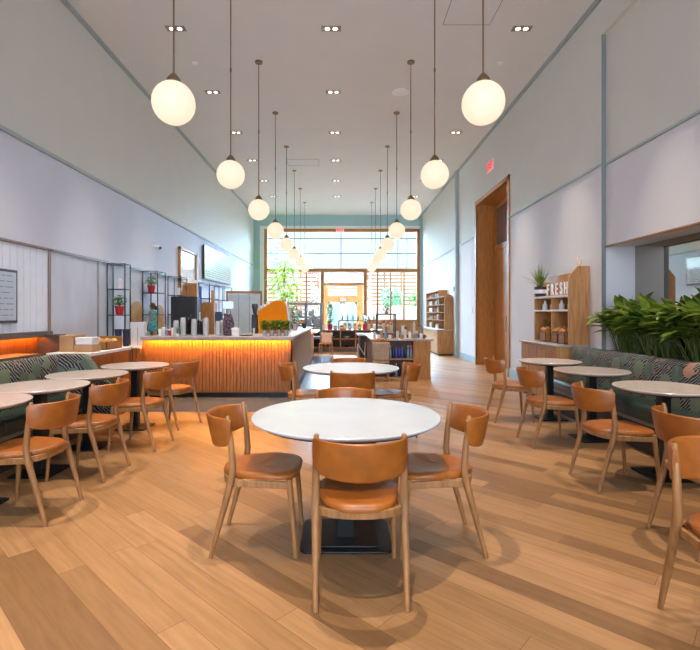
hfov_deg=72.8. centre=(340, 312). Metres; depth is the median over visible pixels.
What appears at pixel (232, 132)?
recessed light
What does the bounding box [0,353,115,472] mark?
banquette
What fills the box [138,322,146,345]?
box
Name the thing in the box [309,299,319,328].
potted shrub
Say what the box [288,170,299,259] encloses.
globe pendant
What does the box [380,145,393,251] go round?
globe pendant
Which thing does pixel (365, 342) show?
sign
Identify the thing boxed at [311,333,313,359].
countertop
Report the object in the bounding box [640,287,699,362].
leafy plant
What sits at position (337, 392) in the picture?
dining chair
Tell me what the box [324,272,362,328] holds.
entrance vestibule
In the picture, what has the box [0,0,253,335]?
wall
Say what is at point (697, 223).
trim
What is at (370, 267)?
globe pendant
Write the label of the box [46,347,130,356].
countertop
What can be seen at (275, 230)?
globe pendant
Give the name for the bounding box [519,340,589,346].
countertop
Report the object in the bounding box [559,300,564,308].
bottle
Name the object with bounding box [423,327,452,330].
countertop
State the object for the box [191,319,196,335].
cup stack
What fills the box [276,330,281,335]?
pot
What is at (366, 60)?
ceiling
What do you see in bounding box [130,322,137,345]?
box
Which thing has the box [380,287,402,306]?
tree
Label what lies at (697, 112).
trim
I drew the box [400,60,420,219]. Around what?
globe pendant
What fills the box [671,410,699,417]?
seat cushion
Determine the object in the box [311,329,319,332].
countertop
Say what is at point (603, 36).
trim
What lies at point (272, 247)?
tree
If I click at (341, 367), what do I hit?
round table
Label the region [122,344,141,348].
countertop
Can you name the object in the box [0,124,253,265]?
trim
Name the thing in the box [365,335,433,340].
island countertop
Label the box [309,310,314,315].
carton
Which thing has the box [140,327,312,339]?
countertop
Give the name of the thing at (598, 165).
trim
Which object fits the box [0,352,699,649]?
floor
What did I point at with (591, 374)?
cafe table
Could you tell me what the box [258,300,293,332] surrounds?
machine
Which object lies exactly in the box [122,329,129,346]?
tub
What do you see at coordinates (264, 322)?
herb
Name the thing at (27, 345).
wall panel
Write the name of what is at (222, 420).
dining chair
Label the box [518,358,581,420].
cafe table
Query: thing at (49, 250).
trim
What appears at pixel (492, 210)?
door
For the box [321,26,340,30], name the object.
recessed light
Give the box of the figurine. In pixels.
[147,303,157,335]
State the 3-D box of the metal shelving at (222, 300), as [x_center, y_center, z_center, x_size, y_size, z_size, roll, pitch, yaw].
[-3.715,-0.174,15.000,0.308,1.300,1.018,0,0,0]
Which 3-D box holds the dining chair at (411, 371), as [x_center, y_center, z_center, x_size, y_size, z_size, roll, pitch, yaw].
[0.634,0.979,5.460,0.574,0.801,0.479,0,0,2]
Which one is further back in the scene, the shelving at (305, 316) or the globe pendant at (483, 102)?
the shelving at (305, 316)
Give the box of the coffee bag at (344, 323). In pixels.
[343,322,346,329]
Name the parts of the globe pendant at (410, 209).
lamp shade, rod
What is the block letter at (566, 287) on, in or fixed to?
on the hutch
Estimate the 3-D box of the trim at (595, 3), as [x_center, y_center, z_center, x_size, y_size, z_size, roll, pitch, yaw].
[3.585,-4.356,9.000,0.070,0.035,24.400,0,0,0]
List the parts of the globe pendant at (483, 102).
rod, lamp shade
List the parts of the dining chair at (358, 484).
leg, leg, seat, seat frame, backrest, leg, leg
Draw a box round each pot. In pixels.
[262,330,267,335]
[269,330,274,335]
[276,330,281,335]
[283,330,288,335]
[534,287,546,296]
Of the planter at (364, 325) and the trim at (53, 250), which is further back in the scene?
the planter at (364, 325)
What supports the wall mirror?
attached to the wall
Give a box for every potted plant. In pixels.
[111,295,127,314]
[144,276,158,291]
[289,305,301,328]
[383,304,389,313]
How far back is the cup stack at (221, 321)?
8.16 m
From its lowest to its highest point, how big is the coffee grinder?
0.550 m
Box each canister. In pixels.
[116,277,123,288]
[215,312,222,323]
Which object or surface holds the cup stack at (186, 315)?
on the bar counter at (229, 366)
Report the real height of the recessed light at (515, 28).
0.012 m
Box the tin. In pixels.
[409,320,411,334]
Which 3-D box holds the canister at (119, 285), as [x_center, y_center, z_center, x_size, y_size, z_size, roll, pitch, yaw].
[-3.700,-0.498,7.950,0.110,0.190,0.110,0,0,0]
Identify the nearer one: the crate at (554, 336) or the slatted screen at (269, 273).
the crate at (554, 336)
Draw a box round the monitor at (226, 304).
[223,301,232,313]
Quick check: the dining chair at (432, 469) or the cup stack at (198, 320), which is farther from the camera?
the cup stack at (198, 320)
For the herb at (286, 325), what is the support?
on the bar counter at (229, 366)
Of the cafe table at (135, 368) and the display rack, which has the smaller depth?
the cafe table at (135, 368)
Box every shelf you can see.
[314,320,384,351]
[375,357,412,378]
[533,294,567,298]
[533,309,567,311]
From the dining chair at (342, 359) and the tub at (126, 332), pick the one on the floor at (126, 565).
the dining chair at (342, 359)
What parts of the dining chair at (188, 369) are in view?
leg, seat, seat frame, leg, backrest, leg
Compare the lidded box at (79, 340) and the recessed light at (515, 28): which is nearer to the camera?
the lidded box at (79, 340)
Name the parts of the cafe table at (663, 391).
plate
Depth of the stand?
12.40 m
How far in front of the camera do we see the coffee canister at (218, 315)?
8.29 m
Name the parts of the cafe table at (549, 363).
plate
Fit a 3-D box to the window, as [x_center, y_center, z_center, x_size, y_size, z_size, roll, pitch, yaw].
[0.062,-1.196,21.290,6.998,5.143,0.140,0,0,0]
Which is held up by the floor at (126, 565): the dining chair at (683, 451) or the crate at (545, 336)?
the dining chair at (683, 451)
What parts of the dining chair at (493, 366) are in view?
leg, backrest, leg, seat, seat frame, leg, leg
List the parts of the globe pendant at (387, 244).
lamp shade, rod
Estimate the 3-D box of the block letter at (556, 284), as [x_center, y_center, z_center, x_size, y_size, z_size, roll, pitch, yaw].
[3.345,-0.374,7.370,0.012,0.180,0.074,0,0,0]
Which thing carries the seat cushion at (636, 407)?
on the banquette at (631, 407)
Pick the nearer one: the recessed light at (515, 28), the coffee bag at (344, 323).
the recessed light at (515, 28)
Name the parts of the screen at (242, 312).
panel, trim, frame, panel, panel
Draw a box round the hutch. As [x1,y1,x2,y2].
[519,266,589,395]
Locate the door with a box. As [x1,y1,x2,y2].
[475,174,509,376]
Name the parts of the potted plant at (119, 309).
pot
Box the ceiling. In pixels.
[67,0,594,214]
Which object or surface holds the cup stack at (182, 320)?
on the bar counter at (229, 366)
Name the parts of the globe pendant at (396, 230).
rod, lamp shade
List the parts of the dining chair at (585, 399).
leg, backrest, leg, seat frame, seat, leg, leg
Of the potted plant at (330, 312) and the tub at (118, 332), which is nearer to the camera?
the tub at (118, 332)
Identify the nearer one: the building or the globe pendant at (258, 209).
the globe pendant at (258, 209)
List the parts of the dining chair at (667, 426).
leg, backrest, seat frame, leg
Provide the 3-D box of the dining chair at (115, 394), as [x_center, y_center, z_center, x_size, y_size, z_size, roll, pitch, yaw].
[-2.126,0.979,4.080,0.574,0.801,0.479,0,0,2]
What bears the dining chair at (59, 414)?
on the floor at (126, 565)
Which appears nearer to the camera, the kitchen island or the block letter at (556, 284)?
the block letter at (556, 284)
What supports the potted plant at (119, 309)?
on the metal shelving at (112, 264)
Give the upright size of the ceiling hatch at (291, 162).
0.004 m
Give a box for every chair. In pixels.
[0,392,83,526]
[45,377,130,482]
[107,366,173,451]
[145,359,201,430]
[206,402,303,558]
[278,361,320,437]
[311,433,409,613]
[314,387,375,443]
[318,333,332,358]
[329,370,374,389]
[331,357,366,362]
[375,362,420,437]
[390,402,488,558]
[484,356,534,422]
[516,365,580,448]
[568,381,661,493]
[646,403,699,562]
[657,436,699,609]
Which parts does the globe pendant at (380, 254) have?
rod, lamp shade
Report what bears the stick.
on the hutch
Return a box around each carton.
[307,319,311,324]
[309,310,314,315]
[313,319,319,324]
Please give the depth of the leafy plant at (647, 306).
5.48 m
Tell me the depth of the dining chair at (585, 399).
3.68 m
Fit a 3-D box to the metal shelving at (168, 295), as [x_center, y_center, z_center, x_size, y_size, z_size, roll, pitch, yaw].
[-3.715,-0.174,10.800,0.308,1.300,0.418,0,0,0]
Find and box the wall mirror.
[635,232,699,355]
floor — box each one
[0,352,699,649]
[129,356,333,411]
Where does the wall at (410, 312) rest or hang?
on the floor
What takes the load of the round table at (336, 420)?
on the floor at (126, 565)
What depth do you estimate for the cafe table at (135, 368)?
5.68 m
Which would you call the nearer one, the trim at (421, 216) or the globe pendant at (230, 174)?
the globe pendant at (230, 174)
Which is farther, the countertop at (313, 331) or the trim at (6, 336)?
the countertop at (313, 331)
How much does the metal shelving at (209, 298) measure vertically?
1.300 m
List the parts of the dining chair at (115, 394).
leg, leg, seat frame, seat, leg, backrest, leg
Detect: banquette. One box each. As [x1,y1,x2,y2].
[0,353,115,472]
[554,346,699,455]
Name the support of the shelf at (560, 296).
attached to the hutch
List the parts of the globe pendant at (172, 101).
lamp shade, rod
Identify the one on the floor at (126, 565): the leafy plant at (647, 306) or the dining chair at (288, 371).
the dining chair at (288, 371)
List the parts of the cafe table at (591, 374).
plate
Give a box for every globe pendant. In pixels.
[151,0,195,125]
[216,0,244,188]
[248,60,268,219]
[267,111,283,238]
[280,145,292,251]
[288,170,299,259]
[295,188,304,266]
[300,202,308,271]
[367,202,375,271]
[371,188,380,266]
[375,170,386,259]
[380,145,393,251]
[388,111,404,238]
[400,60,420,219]
[421,0,448,188]
[461,0,504,125]
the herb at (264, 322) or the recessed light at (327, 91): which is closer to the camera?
the herb at (264, 322)
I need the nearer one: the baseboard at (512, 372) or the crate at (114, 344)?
the crate at (114, 344)
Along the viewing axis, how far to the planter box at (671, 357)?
5.53 m
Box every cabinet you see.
[46,347,130,414]
[122,344,141,396]
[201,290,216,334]
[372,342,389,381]
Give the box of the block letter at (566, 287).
[564,282,567,293]
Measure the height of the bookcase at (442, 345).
2.160 m
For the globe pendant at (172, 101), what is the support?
hanging from the ceiling
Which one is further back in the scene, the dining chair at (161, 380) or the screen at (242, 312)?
the screen at (242, 312)
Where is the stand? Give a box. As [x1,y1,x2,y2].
[356,333,376,359]
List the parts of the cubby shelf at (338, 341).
shelf, shelf, panel, shelf, rail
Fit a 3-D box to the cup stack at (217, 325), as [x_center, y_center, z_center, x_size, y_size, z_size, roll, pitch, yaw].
[-2.084,0.258,8.050,0.096,0.244,0.096,0,0,0]
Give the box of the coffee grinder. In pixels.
[252,304,257,333]
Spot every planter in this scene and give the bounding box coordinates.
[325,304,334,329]
[362,315,367,329]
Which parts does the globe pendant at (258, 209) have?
lamp shade, rod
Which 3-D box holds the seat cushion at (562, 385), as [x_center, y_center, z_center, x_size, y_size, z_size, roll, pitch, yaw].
[3.115,0.984,6.202,0.330,0.145,1.148,0,0,0]
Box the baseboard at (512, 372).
[453,350,518,380]
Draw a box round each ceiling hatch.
[287,159,318,165]
[443,0,502,24]
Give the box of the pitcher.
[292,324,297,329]
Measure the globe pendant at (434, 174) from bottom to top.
2.760 m
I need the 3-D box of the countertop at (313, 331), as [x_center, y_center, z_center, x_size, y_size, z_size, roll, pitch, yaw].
[-1.030,0.936,14.000,0.740,0.840,2.000,0,0,0]
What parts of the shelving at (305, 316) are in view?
shelf, shelf, shelf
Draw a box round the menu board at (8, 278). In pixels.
[0,268,16,322]
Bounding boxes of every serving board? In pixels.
[131,301,141,321]
[154,305,163,334]
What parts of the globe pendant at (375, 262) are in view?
rod, lamp shade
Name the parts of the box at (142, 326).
lid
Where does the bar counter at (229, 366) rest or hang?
on the floor at (308, 380)
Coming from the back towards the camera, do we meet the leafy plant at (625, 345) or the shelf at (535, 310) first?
the shelf at (535, 310)
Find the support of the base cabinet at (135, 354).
on the floor at (308, 380)
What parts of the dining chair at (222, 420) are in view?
leg, backrest, leg, seat frame, seat, leg, leg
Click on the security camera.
(158, 247)
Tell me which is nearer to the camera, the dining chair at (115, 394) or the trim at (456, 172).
the dining chair at (115, 394)
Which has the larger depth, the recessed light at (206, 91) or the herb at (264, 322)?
the recessed light at (206, 91)
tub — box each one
[114,329,121,335]
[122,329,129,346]
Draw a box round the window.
[264,229,419,331]
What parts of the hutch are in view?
drawer, drawer, cabinet door, cabinet door, panel, drawer, drawer, panel, panel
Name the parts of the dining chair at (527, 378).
leg, backrest, leg, seat, seat frame, leg, leg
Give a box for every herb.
[259,319,269,335]
[266,319,276,335]
[273,319,284,335]
[281,320,291,335]
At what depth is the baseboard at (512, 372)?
13.11 m
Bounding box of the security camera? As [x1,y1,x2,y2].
[153,245,160,249]
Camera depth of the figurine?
8.06 m
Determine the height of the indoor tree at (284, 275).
3.675 m
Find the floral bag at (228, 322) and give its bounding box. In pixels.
[223,309,233,335]
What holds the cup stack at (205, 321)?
on the bar counter at (229, 366)
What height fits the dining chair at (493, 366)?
0.801 m
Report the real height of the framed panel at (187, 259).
2.070 m
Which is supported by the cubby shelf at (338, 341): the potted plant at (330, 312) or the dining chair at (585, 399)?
the potted plant at (330, 312)
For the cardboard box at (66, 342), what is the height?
0.202 m
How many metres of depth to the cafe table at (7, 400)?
3.43 m
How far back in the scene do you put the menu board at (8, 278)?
5.48 m
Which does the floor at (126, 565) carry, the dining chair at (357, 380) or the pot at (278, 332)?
the dining chair at (357, 380)
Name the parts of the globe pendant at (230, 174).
lamp shade, rod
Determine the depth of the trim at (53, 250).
7.58 m
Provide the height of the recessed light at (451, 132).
0.012 m
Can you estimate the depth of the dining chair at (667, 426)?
2.83 m
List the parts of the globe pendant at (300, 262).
lamp shade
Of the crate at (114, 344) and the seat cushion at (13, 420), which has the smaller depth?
the seat cushion at (13, 420)
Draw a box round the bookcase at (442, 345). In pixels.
[423,290,452,355]
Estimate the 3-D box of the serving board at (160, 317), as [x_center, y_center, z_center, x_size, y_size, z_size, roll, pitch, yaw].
[-3.869,0.151,10.100,0.013,0.650,0.500,0,0,0]
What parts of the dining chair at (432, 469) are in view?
leg, leg, seat, seat frame, leg, backrest, leg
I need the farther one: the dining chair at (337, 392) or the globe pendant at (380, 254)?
the globe pendant at (380, 254)
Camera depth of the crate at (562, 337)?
7.04 m
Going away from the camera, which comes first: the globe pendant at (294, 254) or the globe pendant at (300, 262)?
the globe pendant at (294, 254)
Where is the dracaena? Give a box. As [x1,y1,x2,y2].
[527,264,548,296]
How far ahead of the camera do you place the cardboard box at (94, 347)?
5.75 m
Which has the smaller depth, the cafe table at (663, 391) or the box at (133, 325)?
the cafe table at (663, 391)
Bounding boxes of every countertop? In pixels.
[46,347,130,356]
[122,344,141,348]
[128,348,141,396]
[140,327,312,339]
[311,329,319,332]
[311,329,319,359]
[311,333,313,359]
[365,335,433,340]
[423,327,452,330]
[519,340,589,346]
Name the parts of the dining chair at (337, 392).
backrest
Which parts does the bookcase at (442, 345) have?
panel, cabinet door, cornice, cabinet door, panel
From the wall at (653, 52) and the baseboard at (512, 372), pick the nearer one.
the wall at (653, 52)
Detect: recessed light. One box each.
[165,26,186,30]
[204,90,220,93]
[229,131,242,133]
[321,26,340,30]
[326,90,340,93]
[329,131,340,133]
[449,131,462,133]
[511,26,532,30]
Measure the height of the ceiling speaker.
0.020 m
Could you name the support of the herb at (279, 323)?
on the bar counter at (229, 366)
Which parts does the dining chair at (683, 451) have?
leg, backrest, seat frame, seat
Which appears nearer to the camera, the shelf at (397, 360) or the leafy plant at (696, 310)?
the leafy plant at (696, 310)
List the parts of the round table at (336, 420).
plate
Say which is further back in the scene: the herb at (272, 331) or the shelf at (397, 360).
the shelf at (397, 360)
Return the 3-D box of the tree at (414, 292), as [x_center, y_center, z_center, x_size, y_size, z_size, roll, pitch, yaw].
[3.816,0.083,24.119,1.024,2.592,0.982,0,0,26]
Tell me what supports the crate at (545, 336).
on the hutch
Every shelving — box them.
[107,263,130,344]
[142,271,165,334]
[167,276,186,328]
[198,283,218,314]
[214,286,231,311]
[288,303,322,352]
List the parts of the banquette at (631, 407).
seat rail, backrest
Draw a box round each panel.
[0,241,47,333]
[0,338,37,354]
[51,252,141,343]
[142,340,291,392]
[178,246,201,311]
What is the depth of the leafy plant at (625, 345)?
6.06 m
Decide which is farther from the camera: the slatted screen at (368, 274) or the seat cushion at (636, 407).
the slatted screen at (368, 274)
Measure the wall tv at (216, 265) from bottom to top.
0.960 m
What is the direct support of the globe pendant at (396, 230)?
hanging from the ceiling
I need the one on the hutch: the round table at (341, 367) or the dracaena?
the dracaena
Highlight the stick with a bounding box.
[576,256,582,265]
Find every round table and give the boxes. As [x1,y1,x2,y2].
[251,398,440,553]
[303,362,398,375]
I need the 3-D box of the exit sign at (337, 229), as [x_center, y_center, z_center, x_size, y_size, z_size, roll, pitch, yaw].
[-0.045,-3.704,21.182,0.360,0.190,0.056,0,0,0]
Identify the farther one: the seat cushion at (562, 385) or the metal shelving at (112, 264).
the metal shelving at (112, 264)
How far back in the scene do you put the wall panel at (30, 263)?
5.88 m
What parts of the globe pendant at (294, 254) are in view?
lamp shade, rod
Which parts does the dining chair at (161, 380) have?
leg, leg, seat, seat frame, leg, backrest, leg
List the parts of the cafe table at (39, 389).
plate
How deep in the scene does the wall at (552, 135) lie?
8.41 m
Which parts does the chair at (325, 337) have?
backrest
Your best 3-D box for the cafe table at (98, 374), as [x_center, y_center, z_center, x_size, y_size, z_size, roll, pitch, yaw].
[-2.600,1.000,4.885,0.764,0.752,0.764,0,0,0]
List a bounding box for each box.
[59,335,84,351]
[74,344,100,351]
[75,337,99,344]
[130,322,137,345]
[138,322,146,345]
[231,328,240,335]
[612,350,695,361]
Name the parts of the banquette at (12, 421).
backrest, seat rail, panel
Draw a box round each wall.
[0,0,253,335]
[254,215,419,290]
[367,307,415,318]
[423,0,638,369]
[606,0,699,246]
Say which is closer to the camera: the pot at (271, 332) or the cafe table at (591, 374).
the cafe table at (591, 374)
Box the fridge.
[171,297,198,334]
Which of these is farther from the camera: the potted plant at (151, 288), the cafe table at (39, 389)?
the potted plant at (151, 288)
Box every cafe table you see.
[0,379,89,478]
[0,393,32,503]
[44,369,128,451]
[100,362,168,430]
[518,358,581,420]
[553,366,631,442]
[612,380,699,482]
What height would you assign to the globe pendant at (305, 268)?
2.760 m
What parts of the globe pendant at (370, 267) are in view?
lamp shade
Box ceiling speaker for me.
[392,88,409,95]
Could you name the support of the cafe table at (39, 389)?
on the floor at (126, 565)
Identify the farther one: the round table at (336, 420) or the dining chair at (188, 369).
the dining chair at (188, 369)
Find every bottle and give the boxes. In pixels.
[543,301,547,309]
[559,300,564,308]
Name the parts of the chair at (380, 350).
stool seat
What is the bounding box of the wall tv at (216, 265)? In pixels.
[203,244,230,284]
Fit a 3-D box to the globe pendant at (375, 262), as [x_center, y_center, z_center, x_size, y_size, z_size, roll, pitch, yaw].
[1.215,-2.994,16.660,0.359,2.760,0.359,0,0,41]
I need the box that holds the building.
[268,272,415,324]
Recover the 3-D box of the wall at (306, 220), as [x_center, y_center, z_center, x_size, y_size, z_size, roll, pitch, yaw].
[-0.015,-1.499,21.350,8.270,5.750,0.300,0,0,0]
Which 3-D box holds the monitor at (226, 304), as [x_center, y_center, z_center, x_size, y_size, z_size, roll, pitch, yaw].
[-1.951,0.090,8.230,0.180,0.580,0.120,0,0,0]
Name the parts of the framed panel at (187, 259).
panel, glass panel, hanging apron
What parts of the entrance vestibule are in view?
entrance door, door glass, entrance door, door glass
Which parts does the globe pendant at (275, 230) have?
rod, lamp shade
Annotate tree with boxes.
[264,257,304,306]
[268,240,312,295]
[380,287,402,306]
[408,289,415,306]
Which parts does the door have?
transom frame, transom glass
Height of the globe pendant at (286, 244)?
2.760 m
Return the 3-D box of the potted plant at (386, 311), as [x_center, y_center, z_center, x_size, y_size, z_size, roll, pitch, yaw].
[1.016,-0.091,10.593,0.273,0.214,0.268,0,0,0]
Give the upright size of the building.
5.500 m
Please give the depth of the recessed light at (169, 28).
7.29 m
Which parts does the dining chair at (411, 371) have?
seat, seat frame, leg, leg, backrest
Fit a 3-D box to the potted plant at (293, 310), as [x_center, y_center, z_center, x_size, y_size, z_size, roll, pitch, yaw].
[-1.167,0.098,11.497,0.467,0.565,0.481,0,0,0]
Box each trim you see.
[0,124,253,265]
[0,237,51,330]
[0,331,52,339]
[38,334,65,355]
[51,249,225,335]
[60,0,247,208]
[260,226,419,307]
[420,214,422,325]
[421,0,601,214]
[422,164,601,266]
[455,171,458,357]
[602,35,605,349]
[604,109,699,165]
[605,222,699,247]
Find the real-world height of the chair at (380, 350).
0.791 m
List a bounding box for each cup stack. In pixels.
[173,320,178,335]
[180,318,185,335]
[186,315,190,334]
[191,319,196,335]
[197,320,202,334]
[203,317,208,335]
[215,321,220,335]
[220,320,222,334]
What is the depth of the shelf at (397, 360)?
10.08 m
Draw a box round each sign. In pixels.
[336,228,343,231]
[357,342,365,357]
[487,158,493,173]
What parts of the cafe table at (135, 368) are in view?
plate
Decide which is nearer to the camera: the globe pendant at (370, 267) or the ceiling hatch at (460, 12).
the ceiling hatch at (460, 12)
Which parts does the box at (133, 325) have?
lid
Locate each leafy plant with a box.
[584,291,653,353]
[606,294,682,358]
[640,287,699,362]
[675,306,699,333]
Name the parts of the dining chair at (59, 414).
leg, seat, seat frame, leg, backrest, leg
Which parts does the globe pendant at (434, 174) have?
rod, lamp shade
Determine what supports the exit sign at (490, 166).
attached to the wall at (552, 135)
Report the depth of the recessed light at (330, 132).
11.49 m
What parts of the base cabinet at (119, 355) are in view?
cabinet door, cabinet door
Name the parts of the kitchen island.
panel, panel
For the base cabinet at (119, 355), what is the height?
0.900 m
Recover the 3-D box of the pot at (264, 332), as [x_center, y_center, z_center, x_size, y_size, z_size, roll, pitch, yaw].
[-1.272,0.330,7.950,0.100,0.100,0.100,0,0,0]
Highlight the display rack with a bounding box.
[376,314,395,334]
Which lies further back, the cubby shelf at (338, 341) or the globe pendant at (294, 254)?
the cubby shelf at (338, 341)
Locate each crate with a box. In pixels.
[97,336,121,349]
[540,329,550,341]
[551,326,567,342]
[558,330,567,343]
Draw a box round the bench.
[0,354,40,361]
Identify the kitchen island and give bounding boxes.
[365,332,433,378]
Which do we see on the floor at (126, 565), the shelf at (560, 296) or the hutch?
the hutch
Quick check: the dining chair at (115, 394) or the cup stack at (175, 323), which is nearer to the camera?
the dining chair at (115, 394)
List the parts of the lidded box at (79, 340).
lid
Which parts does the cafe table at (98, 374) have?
plate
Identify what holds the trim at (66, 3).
attached to the wall at (61, 91)
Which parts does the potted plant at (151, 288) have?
pot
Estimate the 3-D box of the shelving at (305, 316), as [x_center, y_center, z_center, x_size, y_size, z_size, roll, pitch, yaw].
[-1.300,0.511,16.485,1.300,1.730,0.570,0,0,0]
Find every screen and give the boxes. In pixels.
[226,291,261,334]
[268,272,318,315]
[367,272,415,306]
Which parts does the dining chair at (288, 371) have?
backrest, leg, leg, seat frame, seat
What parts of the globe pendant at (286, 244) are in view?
rod, lamp shade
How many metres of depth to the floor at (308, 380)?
7.45 m
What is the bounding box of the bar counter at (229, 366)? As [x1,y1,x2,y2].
[140,327,312,396]
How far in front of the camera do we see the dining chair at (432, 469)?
2.71 m
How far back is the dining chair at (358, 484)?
2.23 m
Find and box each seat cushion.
[0,395,81,436]
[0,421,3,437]
[554,377,608,394]
[613,390,685,424]
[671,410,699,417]
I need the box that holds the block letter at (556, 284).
[555,283,557,294]
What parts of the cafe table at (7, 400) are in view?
plate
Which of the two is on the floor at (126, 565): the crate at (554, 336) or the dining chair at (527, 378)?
the dining chair at (527, 378)
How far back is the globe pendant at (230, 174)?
6.06 m
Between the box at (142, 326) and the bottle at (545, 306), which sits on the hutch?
the bottle at (545, 306)
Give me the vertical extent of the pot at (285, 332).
0.100 m
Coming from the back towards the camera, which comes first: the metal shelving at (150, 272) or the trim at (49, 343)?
the metal shelving at (150, 272)
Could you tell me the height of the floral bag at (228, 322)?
0.444 m
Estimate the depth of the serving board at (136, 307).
8.97 m
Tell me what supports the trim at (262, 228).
attached to the wall at (306, 220)
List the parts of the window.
panel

